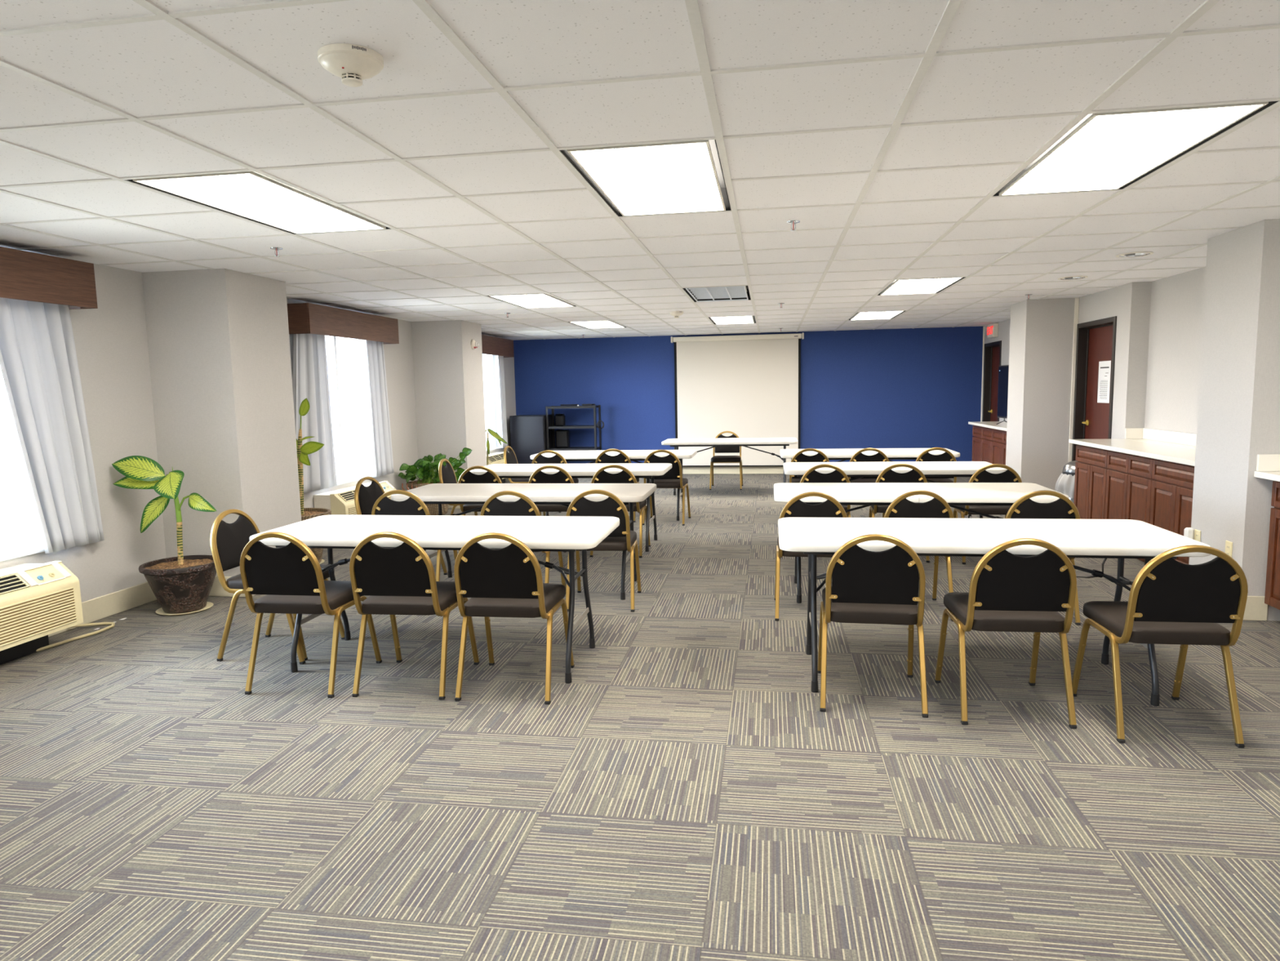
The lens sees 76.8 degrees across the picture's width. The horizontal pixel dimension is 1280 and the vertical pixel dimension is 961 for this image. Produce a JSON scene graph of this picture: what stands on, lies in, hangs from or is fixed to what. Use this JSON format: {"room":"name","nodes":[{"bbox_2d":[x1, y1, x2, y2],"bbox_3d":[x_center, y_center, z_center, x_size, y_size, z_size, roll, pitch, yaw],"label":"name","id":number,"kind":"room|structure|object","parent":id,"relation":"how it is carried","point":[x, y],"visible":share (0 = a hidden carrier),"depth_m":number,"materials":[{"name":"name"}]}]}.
{"room":"conference room","nodes":[
{"label":"conference room","id":0,"kind":"room"},
{"bbox_2d":[142,268,301,576],"bbox_3d":[-3.133,-0.354,6.154,0.650,2.339,0.720,0,6,9],"label":"pillar","id":1,"kind":"structure","parent":0,"point":[219,341],"depth_m":5.82,"materials":[{"name":"paint"}]},
{"bbox_2d":[0,246,515,601],"bbox_3d":[-3.565,-0.571,6.148,0.200,2.789,16.260,0,6,9],"label":"wall","id":2,"kind":"structure","parent":0,"point":[111,340],"depth_m":5.57,"materials":[{"name":"paint"}]},
{"bbox_2d":[0,461,44,561],"bbox_3d":[-3.809,-0.315,4.356,0.150,1.630,1.470,0,6,9],"label":"window","id":3,"kind":"structure","parent":2,"relation":"in","point":[31,540],"depth_m":4.94,"materials":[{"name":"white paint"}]},
{"bbox_2d":[0,246,97,309],"bbox_3d":[-3.658,-1.111,4.179,0.244,0.275,1.790,0,6,9],"label":"valance","id":4,"kind":"object","parent":2,"relation":"attached to","point":[28,276],"visible":0.88,"depth_m":4.69,"materials":[{"name":"brown wood"}]},
{"bbox_2d":[0,297,104,553],"bbox_3d":[-3.608,-0.422,4.857,0.093,1.738,0.721,0,6,9],"label":"curtain","id":5,"kind":"object","parent":4,"relation":"hanging from","point":[39,365],"visible":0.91,"depth_m":4.91,"materials":[{"name":"white fabric"}]},
{"bbox_2d":[48,478,506,636],"bbox_3d":[-3.116,0.740,6.217,0.662,0.150,16.240,0,6,9],"label":"baseboard","id":6,"kind":"structure","parent":2,"relation":"attached to","point":[107,605],"depth_m":5.53,"materials":[{"name":"beige wood"}]},
{"bbox_2d":[287,302,399,344],"bbox_3d":[-2.997,-1.584,8.274,0.244,0.275,1.800,0,6,9],"label":"valance","id":7,"kind":"object","parent":2,"relation":"attached to","point":[303,317],"visible":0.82,"depth_m":7.89,"materials":[{"name":"brown wood"}]},
{"bbox_2d":[292,333,337,493],"bbox_3d":[-3.149,-0.751,7.660,0.096,1.728,0.761,0,6,9],"label":"curtain","id":8,"kind":"object","parent":7,"relation":"hanging from","point":[310,374],"visible":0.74,"depth_m":7.72,"materials":[{"name":"white fabric"}]},
{"bbox_2d":[325,347,342,484],"bbox_3d":[-3.101,-0.805,8.085,0.024,1.718,0.260,0,6,9],"label":"sheer curtain","id":9,"kind":"object","parent":7,"relation":"hanging from","point":[339,474],"visible":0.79,"depth_m":8.16,"materials":[{"name":"fabric"}]},
{"bbox_2d":[364,339,394,477],"bbox_3d":[-2.934,-0.908,9.025,0.097,1.728,0.501,0,6,9],"label":"curtain","id":10,"kind":"object","parent":7,"relation":"hanging from","point":[381,462],"visible":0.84,"depth_m":8.99,"materials":[{"name":"white fabric"}]},
{"bbox_2d":[324,335,370,484],"bbox_3d":[-3.142,-0.792,8.486,0.150,1.630,1.410,0,6,9],"label":"window","id":11,"kind":"structure","parent":2,"relation":"in","point":[345,356],"depth_m":8.76,"materials":[{"name":"white glass"}]},
{"bbox_2d":[482,353,501,450],"bbox_3d":[-2.484,-1.263,12.556,0.150,1.630,1.470,0,6,9],"label":"window","id":12,"kind":"structure","parent":2,"relation":"in","point":[487,359],"depth_m":13.12,"materials":[{"name":"white glass"}]},
{"bbox_2d":[481,334,514,357],"bbox_3d":[-2.334,-2.058,12.374,0.244,0.275,1.800,0,6,9],"label":"valance","id":13,"kind":"object","parent":2,"relation":"attached to","point":[492,345],"visible":0.47,"depth_m":12.45,"materials":[{"name":"brown wood"}]},
{"bbox_2d":[497,355,507,448],"bbox_3d":[-2.257,-1.390,13.193,0.071,1.728,0.362,0,6,9],"label":"curtain","id":14,"kind":"object","parent":13,"relation":"hanging from","point":[501,384],"visible":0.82,"depth_m":13.17,"materials":[{"name":"white fabric"}]},
{"bbox_2d":[411,320,486,483],"bbox_3d":[-2.441,-0.849,10.441,0.650,2.339,0.700,0,6,9],"label":"pillar","id":15,"kind":"structure","parent":0,"point":[448,374],"depth_m":10.09,"materials":[{"name":"paint"}]},
{"bbox_2d":[0,473,1279,960],"bbox_3d":[1.547,0.868,5.488,11.100,0.120,16.860,0,6,9],"label":"floor","id":16,"kind":"structure","parent":0,"point":[689,794],"depth_m":2.99,"materials":[{"name":"carpet"}]},
{"bbox_2d":[0,560,83,665],"bbox_3d":[-3.584,0.789,4.289,0.351,0.499,1.120,0,6,9],"label":"air conditioner","id":17,"kind":"object","parent":16,"relation":"on","point":[37,601],"visible":1,"depth_m":4.55,"materials":[{"name":"white plastic"}]},
{"bbox_2d":[0,573,30,594],"bbox_3d":[-3.502,0.598,4.132,0.082,0.074,0.760,0,6,9],"label":"grille","id":18,"kind":"object","parent":17,"relation":"attached to","point":[10,583],"depth_m":4.45,"materials":[{"name":"beige plastic"}]},
{"bbox_2d":[36,622,115,651],"bbox_3d":[-3.541,0.929,4.796,0.263,0.107,0.881,0,6,9],"label":"power cord","id":19,"kind":"object","parent":16,"relation":"on","point":[113,624],"visible":0.68,"depth_m":5.00,"materials":[{"name":"plastic"}]},
{"bbox_2d":[111,455,216,615],"bbox_3d":[-3.198,0.360,5.479,0.615,1.071,0.500,-4,7,-26],"label":"plant","id":20,"kind":"object","parent":16,"relation":"on","point":[182,584],"visible":1,"depth_m":5.41,"materials":[{"name":"green plant"}]},
{"bbox_2d":[209,508,344,664],"bbox_3d":[-2.072,0.568,4.601,0.557,0.813,0.461,0,6,9],"label":"banquet chair","id":21,"kind":"object","parent":16,"relation":"on","point":[228,541],"visible":0.62,"depth_m":4.48,"materials":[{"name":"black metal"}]},
{"bbox_2d":[240,531,382,697],"bbox_3d":[-1.680,0.616,4.108,0.461,0.813,0.557,0,6,9],"label":"banquet chair","id":22,"kind":"object","parent":16,"relation":"on","point":[291,575],"visible":0.93,"depth_m":3.89,"materials":[{"name":"fabric"}]},
{"bbox_2d":[296,398,331,564],"bbox_3d":[-2.966,0.015,6.904,0.580,1.429,0.580,-6,8,-36],"label":"plant","id":23,"kind":"object","parent":16,"relation":"on","point":[303,451],"visible":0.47,"depth_m":6.84,"materials":[{"name":"green plant"}]},
{"bbox_2d":[313,480,396,515],"bbox_3d":[-2.922,0.316,8.389,0.351,0.499,1.120,0,6,9],"label":"air conditioner","id":24,"kind":"object","parent":16,"relation":"on","point":[340,501],"visible":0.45,"depth_m":7.86,"materials":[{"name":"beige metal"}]},
{"bbox_2d":[337,489,355,501],"bbox_3d":[-2.839,0.125,8.232,0.082,0.074,0.760,0,6,9],"label":"grille","id":25,"kind":"object","parent":24,"relation":"attached to","point":[348,495],"depth_m":7.96,"materials":[{"name":"beige plastic"}]},
{"bbox_2d":[354,475,447,574],"bbox_3d":[-1.878,0.374,6.292,0.558,0.813,0.461,0,7,13],"label":"banquet chair","id":26,"kind":"object","parent":16,"relation":"on","point":[365,497],"visible":0.4,"depth_m":6.24,"materials":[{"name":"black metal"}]},
{"bbox_2d":[349,531,479,699],"bbox_3d":[-1.135,0.612,4.051,0.461,0.813,0.557,0,6,8],"label":"banquet chair","id":27,"kind":"object","parent":16,"relation":"on","point":[401,580],"visible":0.92,"depth_m":3.83,"materials":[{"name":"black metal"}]},
{"bbox_2d":[371,489,457,581],"bbox_3d":[-1.577,0.436,5.689,0.461,0.813,0.557,0,6,7],"label":"banquet chair","id":28,"kind":"object","parent":16,"relation":"on","point":[384,505],"visible":0.3,"depth_m":5.41,"materials":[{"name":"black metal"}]},
{"bbox_2d":[249,515,619,683],"bbox_3d":[-1.056,0.612,4.378,1.824,0.737,0.750,0,6,9],"label":"folding table","id":29,"kind":"object","parent":16,"relation":"on","point":[570,534],"visible":0.9,"depth_m":4.23,"materials":[{"name":"white plastic"}]},
{"bbox_2d":[398,447,472,515],"bbox_3d":[-2.426,0.003,9.663,0.926,0.795,0.620,0,6,9],"label":"potted plant","id":30,"kind":"object","parent":16,"relation":"on","point":[425,470],"visible":0.7,"depth_m":9.57,"materials":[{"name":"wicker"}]},
{"bbox_2d":[438,458,465,514],"bbox_3d":[-1.648,0.189,7.903,0.557,0.813,0.461,-1,6,5],"label":"banquet chair","id":31,"kind":"object","parent":16,"relation":"on","point":[446,473],"visible":0.33,"depth_m":7.81,"materials":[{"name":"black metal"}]},
{"bbox_2d":[457,465,502,553],"bbox_3d":[-1.364,0.246,7.346,0.461,0.813,0.557,0,6,9],"label":"banquet chair","id":32,"kind":"object","parent":16,"relation":"on","point":[467,477],"visible":0.3,"depth_m":7.07,"materials":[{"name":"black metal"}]},
{"bbox_2d":[453,532,574,704],"bbox_3d":[-0.621,0.611,3.973,0.461,0.813,0.557,0,6,8],"label":"banquet chair","id":33,"kind":"object","parent":16,"relation":"on","point":[507,581],"visible":1,"depth_m":3.75,"materials":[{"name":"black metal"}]},
{"bbox_2d":[480,490,566,590],"bbox_3d":[-0.804,0.440,5.524,0.461,0.813,0.557,0,6,9],"label":"banquet chair","id":34,"kind":"object","parent":16,"relation":"on","point":[493,506],"visible":0.35,"depth_m":5.25,"materials":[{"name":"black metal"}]},
{"bbox_2d":[391,483,656,599],"bbox_3d":[-0.817,0.430,5.957,1.824,0.737,0.750,0,6,9],"label":"folding table","id":35,"kind":"object","parent":16,"relation":"on","point":[563,494],"visible":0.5,"depth_m":5.79,"materials":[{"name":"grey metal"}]},
{"bbox_2d":[503,445,549,515],"bbox_3d":[-1.304,-0.007,9.589,0.557,0.813,0.461,0,6,9],"label":"banquet chair","id":36,"kind":"object","parent":16,"relation":"on","point":[509,457],"visible":0.38,"depth_m":9.46,"materials":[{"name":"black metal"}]},
{"bbox_2d":[509,414,552,463],"bbox_3d":[-1.841,-0.590,13.802,0.600,1.049,0.554,0,6,9],"label":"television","id":37,"kind":"object","parent":16,"relation":"on","point":[527,432],"visible":0.5,"depth_m":13.52,"materials":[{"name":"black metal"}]},
{"bbox_2d":[528,465,573,515],"bbox_3d":[-0.742,0.242,7.272,0.461,0.813,0.557,0,6,6],"label":"banquet chair","id":38,"kind":"object","parent":16,"relation":"on","point":[538,476],"visible":0.32,"depth_m":6.99,"materials":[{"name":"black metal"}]},
{"bbox_2d":[531,449,578,515],"bbox_3d":[-0.946,0.045,9.056,0.461,0.813,0.557,0,6,9],"label":"banquet chair","id":39,"kind":"object","parent":16,"relation":"on","point":[539,458],"visible":0.22,"depth_m":8.77,"materials":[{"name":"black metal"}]},
{"bbox_2d":[470,462,671,551],"bbox_3d":[-0.634,0.241,7.604,1.824,0.737,0.750,0,6,9],"label":"folding table","id":40,"kind":"object","parent":16,"relation":"on","point":[646,470],"visible":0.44,"depth_m":7.36,"materials":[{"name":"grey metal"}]},
{"bbox_2d":[545,404,604,450],"bbox_3d":[-1.049,-0.681,13.681,0.989,1.226,0.404,0,6,9],"label":"metal shelving","id":41,"kind":"object","parent":16,"relation":"on","point":[553,427],"depth_m":13.52,"materials":[{"name":"grey metal"}]},
{"bbox_2d":[555,429,569,447],"bbox_3d":[-1.323,-0.713,13.813,0.220,0.300,0.140,0,6,9],"label":"equipment case","id":42,"kind":"object","parent":41,"relation":"on","point":[562,437],"visible":1,"depth_m":13.75,"materials":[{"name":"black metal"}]},
{"bbox_2d":[565,488,641,611],"bbox_3d":[-0.252,0.432,5.499,0.461,0.813,0.557,-1,6,5],"label":"banquet chair","id":43,"kind":"object","parent":16,"relation":"on","point":[621,538],"visible":0.66,"depth_m":5.25,"materials":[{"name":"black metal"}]},
{"bbox_2d":[529,449,697,520],"bbox_3d":[-0.278,0.046,9.277,1.824,0.737,0.750,0,6,9],"label":"folding table","id":44,"kind":"object","parent":16,"relation":"on","point":[634,455],"visible":0.35,"depth_m":9.01,"materials":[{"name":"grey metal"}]},
{"bbox_2d":[595,448,639,522],"bbox_3d":[-0.251,0.028,9.089,0.461,0.813,0.557,0,6,9],"label":"banquet chair","id":45,"kind":"object","parent":16,"relation":"on","point":[603,458],"visible":0.25,"depth_m":8.81,"materials":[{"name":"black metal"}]},
{"bbox_2d":[590,464,650,557],"bbox_3d":[-0.180,0.238,7.210,0.461,0.813,0.557,0,6,9],"label":"banquet chair","id":46,"kind":"object","parent":16,"relation":"on","point":[625,476],"visible":0.42,"depth_m":6.94,"materials":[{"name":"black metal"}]},
{"bbox_2d":[642,449,690,525],"bbox_3d":[0.286,0.048,8.821,0.461,0.813,0.557,0,7,11],"label":"banquet chair","id":47,"kind":"object","parent":16,"relation":"on","point":[673,478],"visible":0.71,"depth_m":8.60,"materials":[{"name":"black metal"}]},
{"bbox_2d":[709,431,742,489],"bbox_3d":[1.259,-0.300,11.750,0.461,0.813,0.557,0,6,9],"label":"banquet chair","id":48,"kind":"object","parent":16,"relation":"on","point":[715,459],"visible":0.81,"depth_m":11.90,"materials":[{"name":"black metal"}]},
{"bbox_2d":[661,437,797,495],"bbox_3d":[1.249,-0.198,11.184,1.824,0.737,0.750,0,6,9],"label":"folding table","id":49,"kind":"object","parent":16,"relation":"on","point":[731,442],"visible":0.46,"depth_m":10.89,"materials":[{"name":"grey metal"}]},
{"bbox_2d":[786,448,829,502],"bbox_3d":[1.802,0.042,8.613,0.461,0.813,0.557,0,6,9],"label":"banquet chair","id":50,"kind":"object","parent":16,"relation":"on","point":[799,456],"visible":0.32,"depth_m":8.33,"materials":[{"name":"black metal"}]},
{"bbox_2d":[774,491,847,621],"bbox_3d":[1.097,0.442,5.175,0.461,0.813,0.557,0,6,9],"label":"banquet chair","id":51,"kind":"object","parent":16,"relation":"on","point":[794,508],"visible":0.46,"depth_m":4.90,"materials":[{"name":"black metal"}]},
{"bbox_2d":[800,463,850,517],"bbox_3d":[1.563,0.240,6.898,0.461,0.813,0.557,0,6,9],"label":"banquet chair","id":52,"kind":"object","parent":16,"relation":"on","point":[838,475],"visible":0.32,"depth_m":6.61,"materials":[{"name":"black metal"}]},
{"bbox_2d":[848,447,889,517],"bbox_3d":[2.389,0.042,8.514,0.461,0.813,0.557,0,6,9],"label":"banquet chair","id":53,"kind":"object","parent":16,"relation":"on","point":[880,456],"visible":0.32,"depth_m":8.24,"materials":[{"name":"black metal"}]},
{"bbox_2d":[780,448,959,462],"bbox_3d":[2.458,0.045,8.815,1.824,0.737,0.750,0,6,9],"label":"folding table","id":54,"kind":"object","parent":16,"relation":"on","point":[843,454],"visible":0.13,"depth_m":8.55,"materials":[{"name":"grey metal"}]},
{"bbox_2d":[817,533,928,717],"bbox_3d":[1.070,0.603,3.752,0.461,0.813,0.557,0,7,11],"label":"banquet chair","id":55,"kind":"object","parent":16,"relation":"on","point":[863,586],"visible":1,"depth_m":3.52,"materials":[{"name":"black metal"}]},
{"bbox_2d":[782,461,1007,518],"bbox_3d":[2.205,0.233,7.185,1.824,0.737,0.750,0,6,9],"label":"folding table","id":56,"kind":"object","parent":16,"relation":"on","point":[929,468],"visible":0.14,"depth_m":6.93,"materials":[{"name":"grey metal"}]},
{"bbox_2d":[868,463,929,562],"bbox_3d":[2.180,0.236,6.820,0.461,0.813,0.557,0,7,12],"label":"banquet chair","id":57,"kind":"object","parent":16,"relation":"on","point":[887,475],"visible":0.39,"depth_m":6.55,"materials":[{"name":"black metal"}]},
{"bbox_2d":[884,489,954,621],"bbox_3d":[1.725,0.432,5.156,0.461,0.813,0.557,0,6,7],"label":"banquet chair","id":58,"kind":"object","parent":16,"relation":"on","point":[937,507],"visible":0.36,"depth_m":4.88,"materials":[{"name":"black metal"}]},
{"bbox_2d":[773,482,1069,603],"bbox_3d":[1.845,0.424,5.552,1.824,0.737,0.750,0,6,9],"label":"folding table","id":59,"kind":"object","parent":16,"relation":"on","point":[863,494],"visible":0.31,"depth_m":5.40,"materials":[{"name":"white plastic"}]},
{"bbox_2d":[915,447,957,518],"bbox_3d":[3.036,0.040,8.422,0.461,0.813,0.557,0,6,9],"label":"banquet chair","id":60,"kind":"object","parent":16,"relation":"on","point":[925,455],"visible":0.29,"depth_m":8.14,"materials":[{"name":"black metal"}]},
{"bbox_2d":[971,425,994,463],"bbox_3d":[4.918,-0.314,11.017,0.496,0.863,1.038,0,6,9],"label":"base cabinet","id":61,"kind":"object","parent":16,"relation":"on","point":[982,440],"visible":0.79,"depth_m":11.01,"materials":[{"name":"brown wood"}]},
{"bbox_2d":[968,421,1007,431],"bbox_3d":[4.811,-0.707,10.505,0.548,0.035,2.088,0,6,9],"label":"countertop","id":62,"kind":"structure","parent":61,"relation":"on","point":[992,424],"depth_m":10.76,"materials":[{"name":"white stone"}]},
{"bbox_2d":[996,364,1008,424],"bbox_3d":[4.748,-1.074,10.171,0.195,0.770,1.120,-1,6,3],"label":"television","id":63,"kind":"object","parent":62,"relation":"on","point":[1003,371],"visible":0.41,"depth_m":10.54,"materials":[{"name":"black metal"}]},
{"bbox_2d":[953,463,1022,564],"bbox_3d":[2.854,0.243,6.648,0.461,0.813,0.557,0,6,9],"label":"banquet chair","id":64,"kind":"object","parent":16,"relation":"on","point":[981,475],"visible":0.41,"depth_m":6.39,"materials":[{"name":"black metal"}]},
{"bbox_2d":[777,517,1210,706],"bbox_3d":[1.605,0.607,3.960,1.824,0.737,0.750,0,6,9],"label":"folding table","id":65,"kind":"object","parent":16,"relation":"on","point":[1119,539],"visible":0.78,"depth_m":3.82,"materials":[{"name":"white plastic"}]},
{"bbox_2d":[991,428,1006,465],"bbox_3d":[4.757,-0.199,10.017,0.496,0.863,0.998,0,6,9],"label":"base cabinet","id":66,"kind":"object","parent":16,"relation":"on","point":[999,437],"visible":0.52,"depth_m":10.20,"materials":[{"name":"brown wood"}]},
{"bbox_2d":[934,537,1076,728],"bbox_3d":[1.624,0.609,3.599,0.461,0.813,0.557,0,6,8],"label":"banquet chair","id":67,"kind":"object","parent":16,"relation":"on","point":[1008,592],"visible":1,"depth_m":3.38,"materials":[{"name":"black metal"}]},
{"bbox_2d":[1005,489,1080,625],"bbox_3d":[2.438,0.431,5.041,0.461,0.813,0.557,0,7,11],"label":"banquet chair","id":68,"kind":"object","parent":16,"relation":"on","point":[1024,507],"visible":0.37,"depth_m":4.76,"materials":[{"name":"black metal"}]},
{"bbox_2d":[1054,460,1076,502],"bbox_3d":[4.306,0.138,7.953,0.408,0.672,0.370,0,6,9],"label":"waste bin","id":69,"kind":"object","parent":16,"relation":"on","point":[1064,484],"visible":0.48,"depth_m":7.86,"materials":[{"name":"silver metal"}]},
{"bbox_2d":[1073,444,1109,519],"bbox_3d":[4.361,0.118,7.270,0.590,0.863,0.723,0,6,9],"label":"base cabinet","id":70,"kind":"object","parent":16,"relation":"on","point":[1091,464],"visible":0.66,"depth_m":7.29,"materials":[{"name":"brown wood"}]},
{"bbox_2d":[1104,450,1155,561],"bbox_3d":[4.238,0.206,6.506,0.590,0.863,0.832,0,6,9],"label":"base cabinet","id":71,"kind":"object","parent":16,"relation":"on","point":[1129,479],"visible":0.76,"depth_m":6.52,"materials":[{"name":"brown wood"}]},
{"bbox_2d":[1071,544,1248,747],"bbox_3d":[2.175,0.621,3.397,0.461,0.813,0.557,0,6,8],"label":"banquet chair","id":72,"kind":"object","parent":16,"relation":"on","point":[1171,601],"visible":0.98,"depth_m":3.18,"materials":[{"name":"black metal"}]},
{"bbox_2d":[1149,458,1194,564],"bbox_3d":[4.111,0.296,5.724,0.590,0.863,0.761,0,6,9],"label":"base cabinet","id":73,"kind":"object","parent":16,"relation":"on","point":[1172,485],"visible":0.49,"depth_m":5.79,"materials":[{"name":"brown wood"}]},
{"bbox_2d":[1068,427,1196,466],"bbox_3d":[4.209,-0.291,6.458,0.649,0.135,2.362,0,6,9],"label":"countertop","id":74,"kind":"structure","parent":73,"relation":"on","point":[1180,447],"depth_m":6.80,"materials":[{"name":"white stone"}]},
{"bbox_2d":[1264,480,1279,609],"bbox_3d":[3.908,0.454,4.353,0.556,0.863,0.715,0,6,9],"label":"base cabinet","id":75,"kind":"object","parent":16,"relation":"on","point":[1272,597],"visible":0.98,"depth_m":4.69,"materials":[{"name":"brown wood"}]},
{"bbox_3d":[3.778,0.547,3.550,0.555,0.863,0.918,0,6,9],"label":"base cabinet","id":76,"kind":"object","parent":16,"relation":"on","visible":0},
{"bbox_2d":[1253,453,1279,481],"bbox_3d":[3.793,0.009,3.853,0.639,0.135,1.718,0,6,9],"label":"countertop","id":77,"kind":"structure","parent":76,"relation":"on","point":[1268,465],"depth_m":4.71,"materials":[{"name":"white stone"}]},
{"bbox_2d":[0,0,1279,340],"bbox_3d":[1.275,-1.516,5.206,10.945,0.020,16.560,0,6,9],"label":"ceiling","id":78,"kind":"structure","parent":0,"point":[891,131],"depth_m":2.91,"materials":[{"name":"tile"}]},
{"bbox_2d":[125,171,389,234],"bbox_3d":[-1.726,-1.355,3.827,0.581,0.124,1.196,0,6,9],"label":"ceiling light","id":79,"kind":"object","parent":78,"relation":"attached to","point":[253,196],"visible":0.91,"depth_m":3.71,"materials":[{"name":"white plastic"}]},
{"bbox_2d":[317,43,383,87],"bbox_3d":[-0.768,-1.091,2.149,0.166,0.071,0.166,0,6,9],"label":"smoke detector","id":80,"kind":"object","parent":78,"relation":"attached to","point":[354,64],"visible":1,"depth_m":2.10,"materials":[{"name":"white plastic"}]},
{"bbox_2d":[486,293,575,308],"bbox_3d":[-1.050,-1.838,8.013,0.581,0.124,1.196,0,6,9],"label":"ceiling light","id":81,"kind":"object","parent":78,"relation":"attached to","point":[530,300],"visible":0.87,"depth_m":7.99,"materials":[{"name":"white plastic"}]},
{"bbox_2d":[567,320,626,328],"bbox_3d":[-0.567,-2.183,11.002,0.581,0.124,1.196,0,6,9],"label":"ceiling light","id":82,"kind":"object","parent":78,"relation":"attached to","point":[593,324],"visible":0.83,"depth_m":11.00,"materials":[{"name":"white plastic"}]},
{"bbox_2d":[560,139,731,216],"bbox_3d":[0.079,-1.357,3.535,0.581,0.124,1.196,0,6,9],"label":"ceiling light","id":83,"kind":"object","parent":78,"relation":"attached to","point":[686,176],"visible":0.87,"depth_m":3.43,"materials":[{"name":"white plastic"}]},
{"bbox_2d":[682,285,751,302],"bbox_3d":[0.755,-1.840,7.721,0.581,0.124,1.196,0,6,9],"label":"air vent","id":84,"kind":"object","parent":78,"relation":"attached to","point":[738,292],"visible":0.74,"depth_m":7.81,"materials":[{"name":"white metal"}]},
{"bbox_2d":[708,315,755,324],"bbox_3d":[1.238,-2.186,10.710,0.581,0.124,1.196,0,6,9],"label":"ceiling light","id":85,"kind":"object","parent":78,"relation":"attached to","point":[739,319],"visible":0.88,"depth_m":10.73,"materials":[{"name":"white plastic"}]},
{"bbox_2d":[848,311,905,319],"bbox_3d":[3.044,-2.188,10.418,0.581,0.124,1.196,0,6,9],"label":"ceiling light","id":86,"kind":"object","parent":78,"relation":"attached to","point":[886,314],"visible":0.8,"depth_m":10.43,"materials":[{"name":"white plastic"}]},
{"bbox_2d":[877,276,965,295],"bbox_3d":[2.561,-1.842,7.429,0.581,0.124,1.196,0,6,9],"label":"ceiling light","id":87,"kind":"object","parent":78,"relation":"attached to","point":[925,286],"visible":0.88,"depth_m":7.41,"materials":[{"name":"white plastic"}]},
{"bbox_2d":[993,101,1278,195],"bbox_3d":[1.885,-1.359,3.243,0.581,0.124,1.196,0,6,9],"label":"ceiling light","id":88,"kind":"object","parent":78,"relation":"attached to","point":[1104,151],"visible":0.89,"depth_m":3.12,"materials":[{"name":"white plastic"}]},
{"bbox_2d":[513,325,984,463],"bbox_3d":[1.564,-1.508,13.602,7.950,2.789,0.200,0,6,9],"label":"wall","id":89,"kind":"structure","parent":0,"point":[904,388],"depth_m":13.27,"materials":[{"name":"blue paint"}]},
{"bbox_2d":[682,466,783,474],"bbox_3d":[1.666,-0.185,13.630,7.700,0.150,0.012,0,6,9],"label":"baseboard","id":90,"kind":"structure","parent":89,"relation":"attached to","point":[735,469],"depth_m":13.64,"materials":[{"name":"beige wood"}]},
{"bbox_2d":[671,333,804,466],"bbox_3d":[1.617,-1.301,13.454,2.178,2.222,0.100,0,6,9],"label":"projection screen","id":91,"kind":"object","parent":89,"relation":"attached to","point":[745,385],"visible":0.73,"depth_m":13.44,"materials":[{"name":"white fabric"}]},
{"bbox_2d":[1005,297,1075,493],"bbox_3d":[4.769,-0.840,9.124,0.995,2.339,0.600,0,6,9],"label":"pillar","id":92,"kind":"structure","parent":0,"point":[1042,330],"depth_m":8.88,"materials":[{"name":"paint"}]},
{"bbox_2d":[984,266,1206,439],"bbox_3d":[4.349,-0.580,4.868,0.466,2.789,16.260,0,6,9],"label":"wall","id":93,"kind":"structure","parent":0,"point":[1159,330],"depth_m":7.35,"materials":[{"name":"paint"}]},
{"bbox_2d":[982,340,1001,421],"bbox_3d":[5.467,-1.081,12.399,0.162,2.060,0.940,0,6,9],"label":"door","id":94,"kind":"structure","parent":93,"relation":"in","point":[993,351],"depth_m":12.71,"materials":[{"name":"brown wood"}]},
{"bbox_2d":[1068,297,1079,462],"bbox_3d":[4.729,-0.804,8.822,0.043,2.337,0.012,0,6,9],"label":"trim","id":95,"kind":"structure","parent":93,"relation":"attached to","point":[1077,300],"depth_m":8.78,"materials":[{"name":"white plastic"}]},
{"bbox_2d":[1071,315,1116,461],"bbox_3d":[4.742,-0.611,8.339,0.158,2.060,1.000,0,6,9],"label":"door","id":96,"kind":"structure","parent":93,"relation":"in","point":[1096,339],"depth_m":8.55,"materials":[{"name":"brown wood"}]},
{"bbox_2d":[1097,360,1111,403],"bbox_3d":[4.758,-1.009,8.275,0.002,0.425,0.300,0,6,9],"label":"paper notice","id":97,"kind":"object","parent":96,"relation":"attached to","point":[1104,366],"visible":1,"depth_m":8.27,"materials":[{"name":"paper"}]},
{"bbox_2d":[1124,427,1143,439],"bbox_3d":[4.630,-0.440,7.550,0.164,0.100,0.018,0,6,9],"label":"backsplash","id":98,"kind":"structure","parent":93,"relation":"attached to","point":[1130,433],"depth_m":7.54,"materials":[{"name":"white stone"}]},
{"bbox_2d":[1142,427,1196,445],"bbox_3d":[4.516,-0.307,6.388,0.019,0.100,2.326,0,6,9],"label":"backsplash","id":99,"kind":"structure","parent":93,"relation":"attached to","point":[1180,437],"depth_m":7.01,"materials":[{"name":"white stone"}]},
{"bbox_2d":[1256,453,1279,471],"bbox_3d":[3.923,-0.104,4.685,0.610,0.100,0.020,0,6,9],"label":"backsplash","id":100,"kind":"structure","parent":93,"relation":"attached to","point":[1265,462],"depth_m":4.72,"materials":[{"name":"white stone"}]},
{"bbox_2d":[1188,218,1279,620],"bbox_3d":[3.959,-0.358,4.972,0.670,2.339,0.610,0,6,9],"label":"pillar","id":101,"kind":"structure","parent":0,"point":[1238,410],"depth_m":4.83,"materials":[{"name":"paint"}]},
{"bbox_2d":[1243,595,1267,620],"bbox_3d":[4.191,0.489,7.193,0.492,0.150,4.872,0,6,9],"label":"baseboard","id":102,"kind":"structure","parent":101,"relation":"attached to","point":[1255,609],"depth_m":4.82,"materials":[{"name":"wood"}]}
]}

